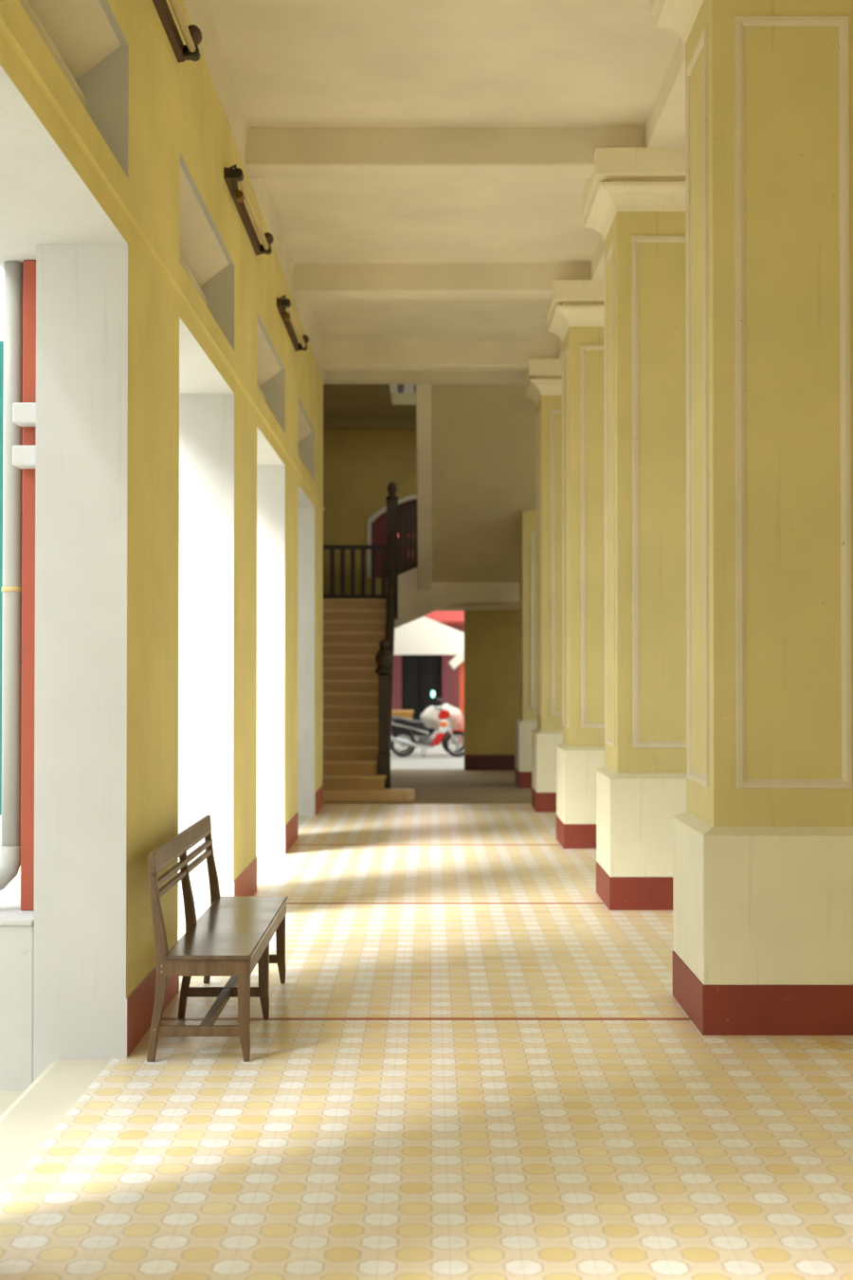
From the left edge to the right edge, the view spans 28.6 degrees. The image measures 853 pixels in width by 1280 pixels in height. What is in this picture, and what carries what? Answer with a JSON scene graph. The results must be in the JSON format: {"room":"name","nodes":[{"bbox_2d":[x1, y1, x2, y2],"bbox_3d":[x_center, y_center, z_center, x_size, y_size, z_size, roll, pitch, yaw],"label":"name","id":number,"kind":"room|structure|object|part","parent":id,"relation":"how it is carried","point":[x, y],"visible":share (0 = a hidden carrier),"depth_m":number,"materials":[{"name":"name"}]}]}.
{"room":"covered arcade corridor","nodes":[
{"label":"covered arcade corridor","id":0,"kind":"room"},
{"bbox_2d":[0,266,3,844],"bbox_3d":[-0.948,-2.438,30.747,26.000,9.800,30.600,0,-1,0],"label":"wall","id":1,"kind":"structure","parent":0,"point":[1,268],"depth_m":15.46,"materials":[{"name":"white paint"}]},
{"bbox_2d":[0,205,36,269],"bbox_3d":[-1.783,-1.749,7.134,0.250,0.140,26.200,0,-1,0],"label":"trim","id":2,"kind":"structure","parent":1,"relation":"attached to","point":[15,245],"depth_m":7.09,"materials":[{"name":"white paint"}]},
{"bbox_2d":[0,816,309,1195],"bbox_3d":[-3.407,1.894,5.925,4.165,0.294,27.900,0,-1,0],"label":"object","id":3,"kind":"structure","parent":1,"relation":"attached to","point":[27,1118],"depth_m":6.34,"materials":[{"name":"concrete"}]},
{"bbox_2d":[0,16,325,510],"bbox_3d":[-1.260,-1.770,8.493,0.032,0.018,23.320,0,-1,0],"label":"trim","id":4,"kind":"structure","parent":1,"relation":"attached to","point":[4,27],"depth_m":6.79,"materials":[{"name":"yellow paint"}]},
{"bbox_2d":[323,419,416,429],"bbox_3d":[1.271,-3.473,26.911,6.350,0.140,0.300,0,-1,0],"label":"trim","id":5,"kind":"structure","parent":1,"relation":"attached to","point":[328,424],"depth_m":26.76,"materials":[{"name":"paint"}]},
{"bbox_2d":[292,843,446,844],"bbox_3d":[0.002,1.929,15.569,2.490,0.052,0.044,0,-1,0],"label":"trim","id":6,"kind":"structure","parent":1,"relation":"attached to","point":[293,844],"depth_m":15.59,"materials":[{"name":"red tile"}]},
{"bbox_2d":[323,370,525,383],"bbox_3d":[1.360,-3.462,20.520,6.550,0.600,0.320,0,-1,0],"label":"trim","id":7,"kind":"structure","parent":1,"relation":"attached to","point":[331,376],"depth_m":20.36,"materials":[{"name":"paint"}]},
{"bbox_2d":[317,343,558,370],"bbox_3d":[0.183,-3.270,19.308,2.900,0.285,0.320,0,-1,0],"label":"trim","id":8,"kind":"structure","parent":1,"relation":"attached to","point":[333,356],"depth_m":19.15,"materials":[{"name":"paint"}]},
{"bbox_2d":[290,263,590,299],"bbox_3d":[0.176,-3.334,15.539,2.900,0.285,0.320,0,-1,0],"label":"ceiling beam","id":9,"kind":"structure","parent":1,"relation":"attached to","point":[310,281],"depth_m":15.38,"materials":[{"name":"paint"}]},
{"bbox_2d":[558,36,685,358],"bbox_3d":[1.673,-3.490,8.558,0.362,0.210,25.000,0,-1,0],"label":"trim","id":10,"kind":"structure","parent":1,"relation":"attached to","point":[665,127],"depth_m":10.84,"materials":[{"name":"paint"}]},
{"bbox_2d":[0,0,323,1081],"bbox_3d":[-1.461,-0.796,8.477,0.390,5.760,23.320,0,-1,0],"label":"wall","id":11,"kind":"structure","parent":0,"point":[178,682],"depth_m":7.55,"materials":[{"name":"yellow paint"}]},
{"bbox_2d":[12,445,35,469],"bbox_3d":[-1.723,-0.795,7.285,0.129,0.088,0.135,0,-1,0],"label":"wall bracket","id":12,"kind":"object","parent":11,"relation":"attached to","point":[23,456],"visible":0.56,"depth_m":7.22,"materials":[{"name":"white paint"}]},
{"bbox_2d":[12,402,36,426],"bbox_3d":[-1.723,-0.980,7.288,0.129,0.088,0.135,0,-1,0],"label":"wall bracket","id":13,"kind":"object","parent":11,"relation":"attached to","point":[24,414],"visible":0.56,"depth_m":7.22,"materials":[{"name":"white paint"}]},
{"bbox_2d":[18,0,120,109],"bbox_3d":[-1.472,-2.295,5.917,0.365,0.630,2.450,0,-1,0],"label":"window","id":14,"kind":"structure","parent":11,"relation":"in","point":[78,34],"depth_m":6.73,"materials":[{"name":"paint"}]},
{"bbox_2d":[152,0,201,62],"bbox_3d":[-1.198,-2.999,7.554,0.142,0.176,1.960,0,-1,0],"label":"tube light","id":15,"kind":"object","parent":11,"relation":"attached to","point":[192,34],"visible":1,"depth_m":8.21,"materials":[{"name":"brown metal"}]},
{"bbox_2d":[179,165,229,305],"bbox_3d":[-1.466,-2.229,9.787,0.365,0.630,2.450,0,-1,0],"label":"window","id":16,"kind":"structure","parent":11,"relation":"in","point":[201,256],"depth_m":10.14,"materials":[{"name":"paint"}]},
{"bbox_2d":[104,784,323,1058],"bbox_3d":[-1.306,1.680,9.705,0.096,0.250,20.782,0,-1,0],"label":"baseboard","id":17,"kind":"structure","parent":11,"relation":"attached to","point":[127,1020],"depth_m":7.59,"materials":[{"name":"red paint"}]},
{"bbox_2d":[223,164,274,255],"bbox_3d":[-1.192,-2.904,11.413,0.142,0.176,1.960,0,-1,0],"label":"tube light","id":18,"kind":"object","parent":11,"relation":"attached to","point":[232,176],"visible":1,"depth_m":11.23,"materials":[{"name":"brown metal"}]},
{"bbox_2d":[182,0,325,381],"bbox_3d":[-1.246,-3.456,8.522,0.060,0.280,23.320,0,-1,0],"label":"trim","id":19,"kind":"structure","parent":11,"relation":"attached to","point":[199,12],"depth_m":11.10,"materials":[{"name":"paint"}]},
{"bbox_2d":[256,321,281,400],"bbox_3d":[-1.459,-2.163,13.656,0.365,0.630,2.450,0,-1,0],"label":"window","id":20,"kind":"structure","parent":11,"relation":"in","point":[267,365],"depth_m":14.20,"materials":[{"name":"paint"}]},
{"bbox_2d":[276,294,309,350],"bbox_3d":[-1.186,-2.822,15.027,0.142,0.176,2.010,0,-1,0],"label":"tube light","id":21,"kind":"object","parent":11,"relation":"attached to","point":[283,302],"visible":1,"depth_m":14.87,"materials":[{"name":"brown metal"}]},
{"bbox_2d":[297,404,311,455],"bbox_3d":[-1.453,-2.098,17.526,0.365,0.630,2.450,0,-1,0],"label":"window","id":22,"kind":"structure","parent":11,"relation":"in","point":[303,429],"depth_m":18.12,"materials":[{"name":"paint"}]},
{"bbox_2d":[243,127,644,178],"bbox_3d":[0.170,-3.400,11.669,2.900,0.285,0.320,0,-1,0],"label":"ceiling beam","id":23,"kind":"structure","parent":11,"relation":"attached to","point":[271,152],"depth_m":11.51,"materials":[{"name":"paint"}]},
{"bbox_2d":[286,902,603,903],"bbox_3d":[-0.005,1.863,11.690,2.490,0.052,0.044,0,-1,0],"label":"trim","id":24,"kind":"structure","parent":11,"relation":"attached to","point":[286,903],"depth_m":11.69,"materials":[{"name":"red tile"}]},
{"bbox_2d":[323,384,416,419],"bbox_3d":[1.265,-3.665,23.864,6.350,0.180,6.400,0,-1,0],"label":"ceiling","id":25,"kind":"structure","parent":0,"point":[340,401],"depth_m":25.27,"materials":[{"name":"paint"}]},
{"bbox_2d":[397,384,416,392],"bbox_3d":[0.863,-4.060,25.351,2.760,0.940,0.100,0,-1,0],"label":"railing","id":26,"kind":"object","parent":25,"relation":"attached to","point":[400,387],"visible":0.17,"depth_m":25.30,"materials":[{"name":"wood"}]},
{"bbox_2d":[323,384,519,754],"bbox_3d":[1.271,-1.574,27.178,6.350,7.450,0.300,0,-1,0],"label":"wall","id":27,"kind":"structure","parent":0,"point":[359,466],"depth_m":27.03,"materials":[{"name":"paint"}]},
{"bbox_2d":[367,493,418,578],"bbox_3d":[0.046,-1.680,27.072,2.000,1.360,0.160,0,-1,0],"label":"window","id":28,"kind":"structure","parent":27,"relation":"in","point":[376,530],"depth_m":27.12,"materials":[{"name":"red"}]},
{"bbox_3d":[0.046,-2.049,27.139,1.880,0.500,0.040,0,-1,0],"label":"arched panel","id":29,"kind":"part","parent":28,"relation":"part of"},
{"bbox_2d":[371,529,418,578],"bbox_3d":[0.046,-1.399,27.133,1.880,0.800,0.030,0,-1,0],"label":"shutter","id":30,"kind":"object","parent":28,"relation":"attached to","point":[378,536],"depth_m":27.12,"materials":[{"name":"red wood"}]},
{"bbox_2d":[394,566,519,626],"bbox_3d":[0.932,-0.633,24.623,2.820,0.873,0.180,0,-1,0],"label":"trim","id":31,"kind":"structure","parent":27,"relation":"attached to","point":[413,604],"depth_m":24.54,"materials":[{"name":"paint"}]},
{"bbox_2d":[398,500,418,574],"bbox_3d":[-0.272,-1.506,24.640,0.288,1.084,0.070,0,-1,0],"label":"landing railing","id":32,"kind":"object","parent":31,"relation":"on","point":[413,505],"visible":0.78,"depth_m":24.61,"materials":[{"name":"brown wood"}]},
{"bbox_3d":[-0.272,-1.951,24.647,0.288,0.193,0.070,0,-1,0],"label":"handrail","id":33,"kind":"part","parent":32,"relation":"part of","materials":[{"name":"brown wood"}]},
{"bbox_3d":[-0.272,-1.067,24.632,0.288,0.205,0.060,0,-1,0],"label":"rail","id":34,"kind":"part","parent":32,"relation":"part of","materials":[{"name":"brown wood"}]},
{"bbox_2d":[464,754,515,770],"bbox_3d":[2.528,1.973,26.956,3.835,0.250,0.040,0,-1,0],"label":"baseboard","id":35,"kind":"structure","parent":27,"relation":"attached to","point":[472,762],"depth_m":26.94,"materials":[{"name":"red paint"}]},
{"bbox_2d":[0,768,852,1279],"bbox_3d":[1.245,1.962,11.616,6.350,0.250,31.300,0,-1,0],"label":"floor","id":36,"kind":"structure","parent":0,"point":[340,1149],"depth_m":6.22,"materials":[{"name":"tile"}]},
{"bbox_2d":[146,814,288,1061],"bbox_3d":[-0.946,1.338,7.870,0.436,0.875,1.820,0,-1,0],"label":"bench","id":37,"kind":"object","parent":36,"relation":"on","point":[233,935],"visible":1,"depth_m":7.44,"materials":[{"name":"brown wood"}]},
{"bbox_3d":[-1.123,1.328,7.000,0.084,0.864,0.038,0,-1,0],"label":"leg","id":38,"kind":"part","parent":37,"relation":"part of","materials":[{"name":"brown wood"}]},
{"bbox_3d":[-1.141,0.950,7.877,0.026,0.098,1.790,0,-1,0],"label":"rail","id":39,"kind":"part","parent":37,"relation":"part of","materials":[{"name":"brown wood"}]},
{"bbox_3d":[-1.122,1.343,7.850,0.084,0.864,0.038,0,-1,0],"label":"leg","id":40,"kind":"part","parent":37,"relation":"part of","materials":[{"name":"brown wood"}]},
{"bbox_3d":[-1.120,1.358,8.740,0.084,0.864,0.038,0,-1,0],"label":"leg","id":41,"kind":"part","parent":37,"relation":"part of","materials":[{"name":"brown wood"}]},
{"bbox_3d":[-0.910,1.337,7.870,0.363,0.018,1.820,0,-1,0],"label":"seat","id":42,"kind":"part","parent":37,"relation":"part of","materials":[{"name":"brown wood"}]},
{"bbox_3d":[-0.763,1.545,6.996,0.051,0.428,0.046,0,-1,0],"label":"leg","id":43,"kind":"part","parent":37,"relation":"part of","materials":[{"name":"brown wood"}]},
{"bbox_3d":[-0.761,1.559,7.826,0.051,0.428,0.046,0,-1,0],"label":"leg","id":44,"kind":"part","parent":37,"relation":"part of","materials":[{"name":"brown wood"}]},
{"bbox_3d":[-0.760,1.575,8.726,0.051,0.428,0.046,0,-1,0],"label":"leg","id":45,"kind":"part","parent":37,"relation":"part of","materials":[{"name":"brown wood"}]},
{"bbox_2d":[323,481,415,802],"bbox_3d":[-1.027,-0.163,22.765,1.768,4.380,4.315,0,-1,0],"label":"staircase","id":46,"kind":"structure","parent":36,"relation":"on","point":[358,634],"depth_m":22.38,"materials":[{"name":"brown wood"}]},
{"bbox_3d":[-0.534,0.927,21.008,0.228,1.860,0.228,0,-1,0],"label":"newel post","id":47,"kind":"part","parent":46,"relation":"part of","materials":[{"name":"brown wood"}]},
{"bbox_3d":[-0.519,-0.371,22.813,0.081,2.489,3.432,0,-1,0],"label":"handrail","id":48,"kind":"part","parent":46,"relation":"part of","materials":[{"name":"brown wood"}]},
{"bbox_3d":[-0.503,-1.312,24.607,0.199,2.020,0.199,0,-1,0],"label":"newel post","id":49,"kind":"part","parent":46,"relation":"part of","materials":[{"name":"brown wood"}]},
{"bbox_2d":[161,1017,691,1020],"bbox_3d":[-0.012,1.797,7.831,2.490,0.052,0.044,0,-1,0],"label":"trim","id":50,"kind":"structure","parent":36,"relation":"in","point":[162,1018],"depth_m":7.83,"materials":[{"name":"red tile"}]},
{"bbox_2d":[514,510,537,787],"bbox_3d":[1.690,0.144,23.458,0.856,3.848,0.928,0,-1,0],"label":"column","id":51,"kind":"structure","parent":36,"relation":"on","point":[527,722],"depth_m":23.06,"materials":[{"name":"yellow paint"}]},
{"bbox_3d":[1.689,-0.276,23.062,0.522,2.425,0.017,0,-1,0],"label":"panel moulding","id":52,"kind":"part","parent":51,"relation":"part of","materials":[{"name":"paint"}]},
{"bbox_2d":[523,358,563,812],"bbox_3d":[1.683,-0.600,19.600,1.032,5.205,1.100,0,-1,0],"label":"column","id":53,"kind":"structure","parent":36,"relation":"on","point":[542,380],"depth_m":19.20,"materials":[{"name":"yellow paint"}]},
{"bbox_3d":[1.314,-0.880,19.606,0.017,3.515,0.580,0,-1,0],"label":"panel moulding","id":54,"kind":"part","parent":53,"relation":"part of","materials":[{"name":"paint"}]},
{"bbox_3d":[1.683,-0.886,19.201,0.522,3.515,0.017,0,-1,0],"label":"panel moulding","id":55,"kind":"part","parent":53,"relation":"part of","materials":[{"name":"paint"}]},
{"bbox_2d":[546,279,604,848],"bbox_3d":[1.677,-0.665,15.731,1.032,5.205,1.100,0,-1,0],"label":"column","id":56,"kind":"structure","parent":36,"relation":"on","point":[575,310],"depth_m":15.34,"materials":[{"name":"yellow paint"}]},
{"bbox_3d":[1.307,-0.945,15.736,0.017,3.515,0.580,0,-1,0],"label":"panel moulding","id":57,"kind":"part","parent":56,"relation":"part of","materials":[{"name":"paint"}]},
{"bbox_3d":[1.676,-0.952,15.332,0.522,3.515,0.017,0,-1,0],"label":"panel moulding","id":58,"kind":"part","parent":56,"relation":"part of","materials":[{"name":"paint"}]},
{"bbox_2d":[582,146,686,910],"bbox_3d":[1.670,-0.731,11.861,1.032,5.205,1.100,0,-1,0],"label":"column","id":59,"kind":"structure","parent":36,"relation":"on","point":[634,197],"depth_m":11.47,"materials":[{"name":"yellow paint"}]},
{"bbox_3d":[1.301,-1.011,11.867,0.017,3.515,0.580,0,-1,0],"label":"panel moulding","id":60,"kind":"part","parent":59,"relation":"part of","materials":[{"name":"paint"}]},
{"bbox_3d":[1.669,-1.018,11.463,0.522,3.515,0.017,0,-1,0],"label":"panel moulding","id":61,"kind":"part","parent":59,"relation":"part of","materials":[{"name":"paint"}]},
{"bbox_2d":[650,0,852,1035],"bbox_3d":[1.664,-0.797,7.992,1.032,5.205,1.100,0,-1,0],"label":"column","id":62,"kind":"structure","parent":36,"relation":"on","point":[763,839],"depth_m":7.60,"materials":[{"name":"yellow paint"}]},
{"bbox_3d":[1.294,-1.077,7.997,0.017,3.515,0.580,0,-1,0],"label":"panel moulding","id":63,"kind":"part","parent":62,"relation":"part of","materials":[{"name":"paint"}]},
{"bbox_3d":[1.663,-1.084,7.593,0.522,3.515,0.017,0,-1,0],"label":"panel moulding","id":64,"kind":"part","parent":62,"relation":"part of","materials":[{"name":"paint"}]},
{"bbox_2d":[796,1037,852,1051],"bbox_3d":[1.856,1.755,7.281,0.490,0.016,0.238,0,-1,0],"label":"straw","id":65,"kind":"object","parent":36,"relation":"on","point":[820,1045],"visible":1,"depth_m":7.26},
{"bbox_2d":[390,734,464,768],"bbox_3d":[0.068,2.739,39.959,120.000,0.360,140.000,0,-1,0],"label":"ground","id":66,"kind":"structure","parent":0,"point":[436,757],"depth_m":34.77,"materials":[{"name":"concrete"}]},
{"bbox_2d":[0,877,34,1091],"bbox_3d":[-2.423,1.607,7.763,1.528,0.830,1.430,0,-1,0],"label":"wall","id":67,"kind":"structure","parent":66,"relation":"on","point":[16,924],"depth_m":7.06,"materials":[{"name":"white paint"}]},
{"bbox_2d":[0,340,3,815],"bbox_3d":[-2.313,-0.156,8.473,0.345,2.720,0.070,0,-1,0],"label":"shutter","id":68,"kind":"object","parent":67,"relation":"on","point":[1,341],"visible":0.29,"depth_m":8.46,"materials":[{"name":"teal paint"}]},
{"bbox_2d":[0,260,23,891],"bbox_3d":[-1.899,-0.257,7.375,0.246,2.834,0.100,1,-1,-28],"label":"downpipe","id":69,"kind":"object","parent":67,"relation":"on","point":[13,270],"visible":0.92,"depth_m":7.37,"materials":[{"name":"grey plastic"}]},
{"bbox_2d":[20,259,36,910],"bbox_3d":[-1.727,-0.244,7.398,0.100,2.859,0.100,0,-1,0],"label":"post","id":70,"kind":"object","parent":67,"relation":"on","point":[29,265],"visible":0.49,"depth_m":7.35,"materials":[{"name":"paint"}]},
{"bbox_2d":[391,710,413,734],"bbox_3d":[-0.740,2.069,38.172,0.890,0.920,0.600,0,-1,0],"label":"table","id":71,"kind":"object","parent":66,"relation":"on","point":[408,714],"visible":0.17,"depth_m":37.91,"materials":[{"name":"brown wood"}]},
{"bbox_2d":[390,697,464,757],"bbox_3d":[0.039,1.865,35.573,1.820,1.250,0.760,0,-1,0],"label":"motorbike","id":72,"kind":"object","parent":66,"relation":"on","point":[400,725],"visible":0.89,"depth_m":35.47,"materials":[{"name":"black metal"}]},
{"bbox_3d":[-0.376,1.730,35.576,0.726,0.150,0.240,0,-1,0],"label":"seat","id":73,"kind":"part","parent":72,"relation":"part of","materials":[{"name":"black leather"}]},
{"bbox_3d":[-0.409,1.881,35.574,0.924,0.306,0.210,0,-1,0],"label":"panel","id":74,"kind":"part","parent":72,"relation":"part of","materials":[{"name":"black plastic"}]},
{"bbox_3d":[0.365,1.833,35.573,0.218,0.296,0.300,0,-1,0],"label":"panel","id":75,"kind":"part","parent":72,"relation":"part of","materials":[{"name":"white paint"}]},
{"bbox_2d":[391,533,464,743],"bbox_3d":[0.079,-0.355,46.213,13.000,6.040,8.600,0,-1,0],"label":"house","id":76,"kind":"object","parent":66,"relation":"on","point":[429,655],"visible":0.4,"depth_m":46.98,"materials":[{"name":"white paint"}]},
{"bbox_3d":[-0.130,1.511,47.171,1.140,2.340,0.180,0,-1,0],"label":"door","id":77,"kind":"part","parent":76,"relation":"part of","materials":[{"name":"black wood"}]},
{"bbox_3d":[0.952,1.475,42.104,0.240,2.240,0.250,0,-1,0],"label":"porch post","id":78,"kind":"part","parent":76,"relation":"part of","materials":[{"name":"orange paint"}]},
{"bbox_2d":[429,690,435,735],"bbox_3d":[0.179,2.036,46.572,0.200,1.270,0.200,0,-1,0],"label":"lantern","id":79,"kind":"object","parent":66,"relation":"on","point":[432,691],"visible":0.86,"depth_m":46.56,"materials":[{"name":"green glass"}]},
{"bbox_3d":[0.179,2.136,46.570,0.200,1.070,0.200,0,-1,0],"label":"stem","id":80,"kind":"part","parent":79,"relation":"part of","materials":[{"name":"black plastic"}]},
{"bbox_2d":[452,714,464,756],"bbox_3d":[0.719,2.057,35.867,0.364,0.878,0.365,0,-1,0],"label":"chair","id":81,"kind":"object","parent":66,"relation":"on","point":[455,716],"visible":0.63,"depth_m":35.74,"materials":[{"name":"red metal"}]},
{"bbox_2d":[207,0,680,343],"bbox_3d":[1.164,-3.679,8.362,6.900,0.200,24.600,0,-1,0],"label":"ceiling","id":82,"kind":"structure","parent":0,"point":[292,63],"depth_m":11.02,"materials":[{"name":"paint"}]},
{"bbox_2d":[436,603,519,610],"bbox_3d":[1.269,-0.536,25.861,6.350,0.090,2.300,0,-1,0],"label":"floor","id":83,"kind":"structure","parent":0,"point":[464,606],"depth_m":25.46,"materials":[{"name":"paint"}]},
{"bbox_2d":[323,545,386,599],"bbox_3d":[-1.240,-1.063,26.324,1.290,0.860,0.072,0,-1,0],"label":"landing railing","id":84,"kind":"object","parent":83,"relation":"on","point":[332,548],"visible":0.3,"depth_m":26.29,"materials":[{"name":"brown wood"}]},
{"bbox_3d":[-1.240,-1.458,26.331,1.290,0.070,0.070,0,-1,0],"label":"handrail","id":85,"kind":"part","parent":84,"relation":"part of","materials":[{"name":"brown wood"}]},
{"bbox_3d":[-1.240,-0.673,26.317,1.290,0.080,0.060,0,-1,0],"label":"rail","id":86,"kind":"part","parent":84,"relation":"part of","materials":[{"name":"brown wood"}]},
{"bbox_2d":[416,384,537,590],"bbox_3d":[1.066,-2.141,22.698,2.385,2.964,4.040,0,-1,0],"label":"wall","id":87,"kind":"structure","parent":83,"relation":"on","point":[477,443],"depth_m":22.52,"materials":[{"name":"paint"}]}
]}

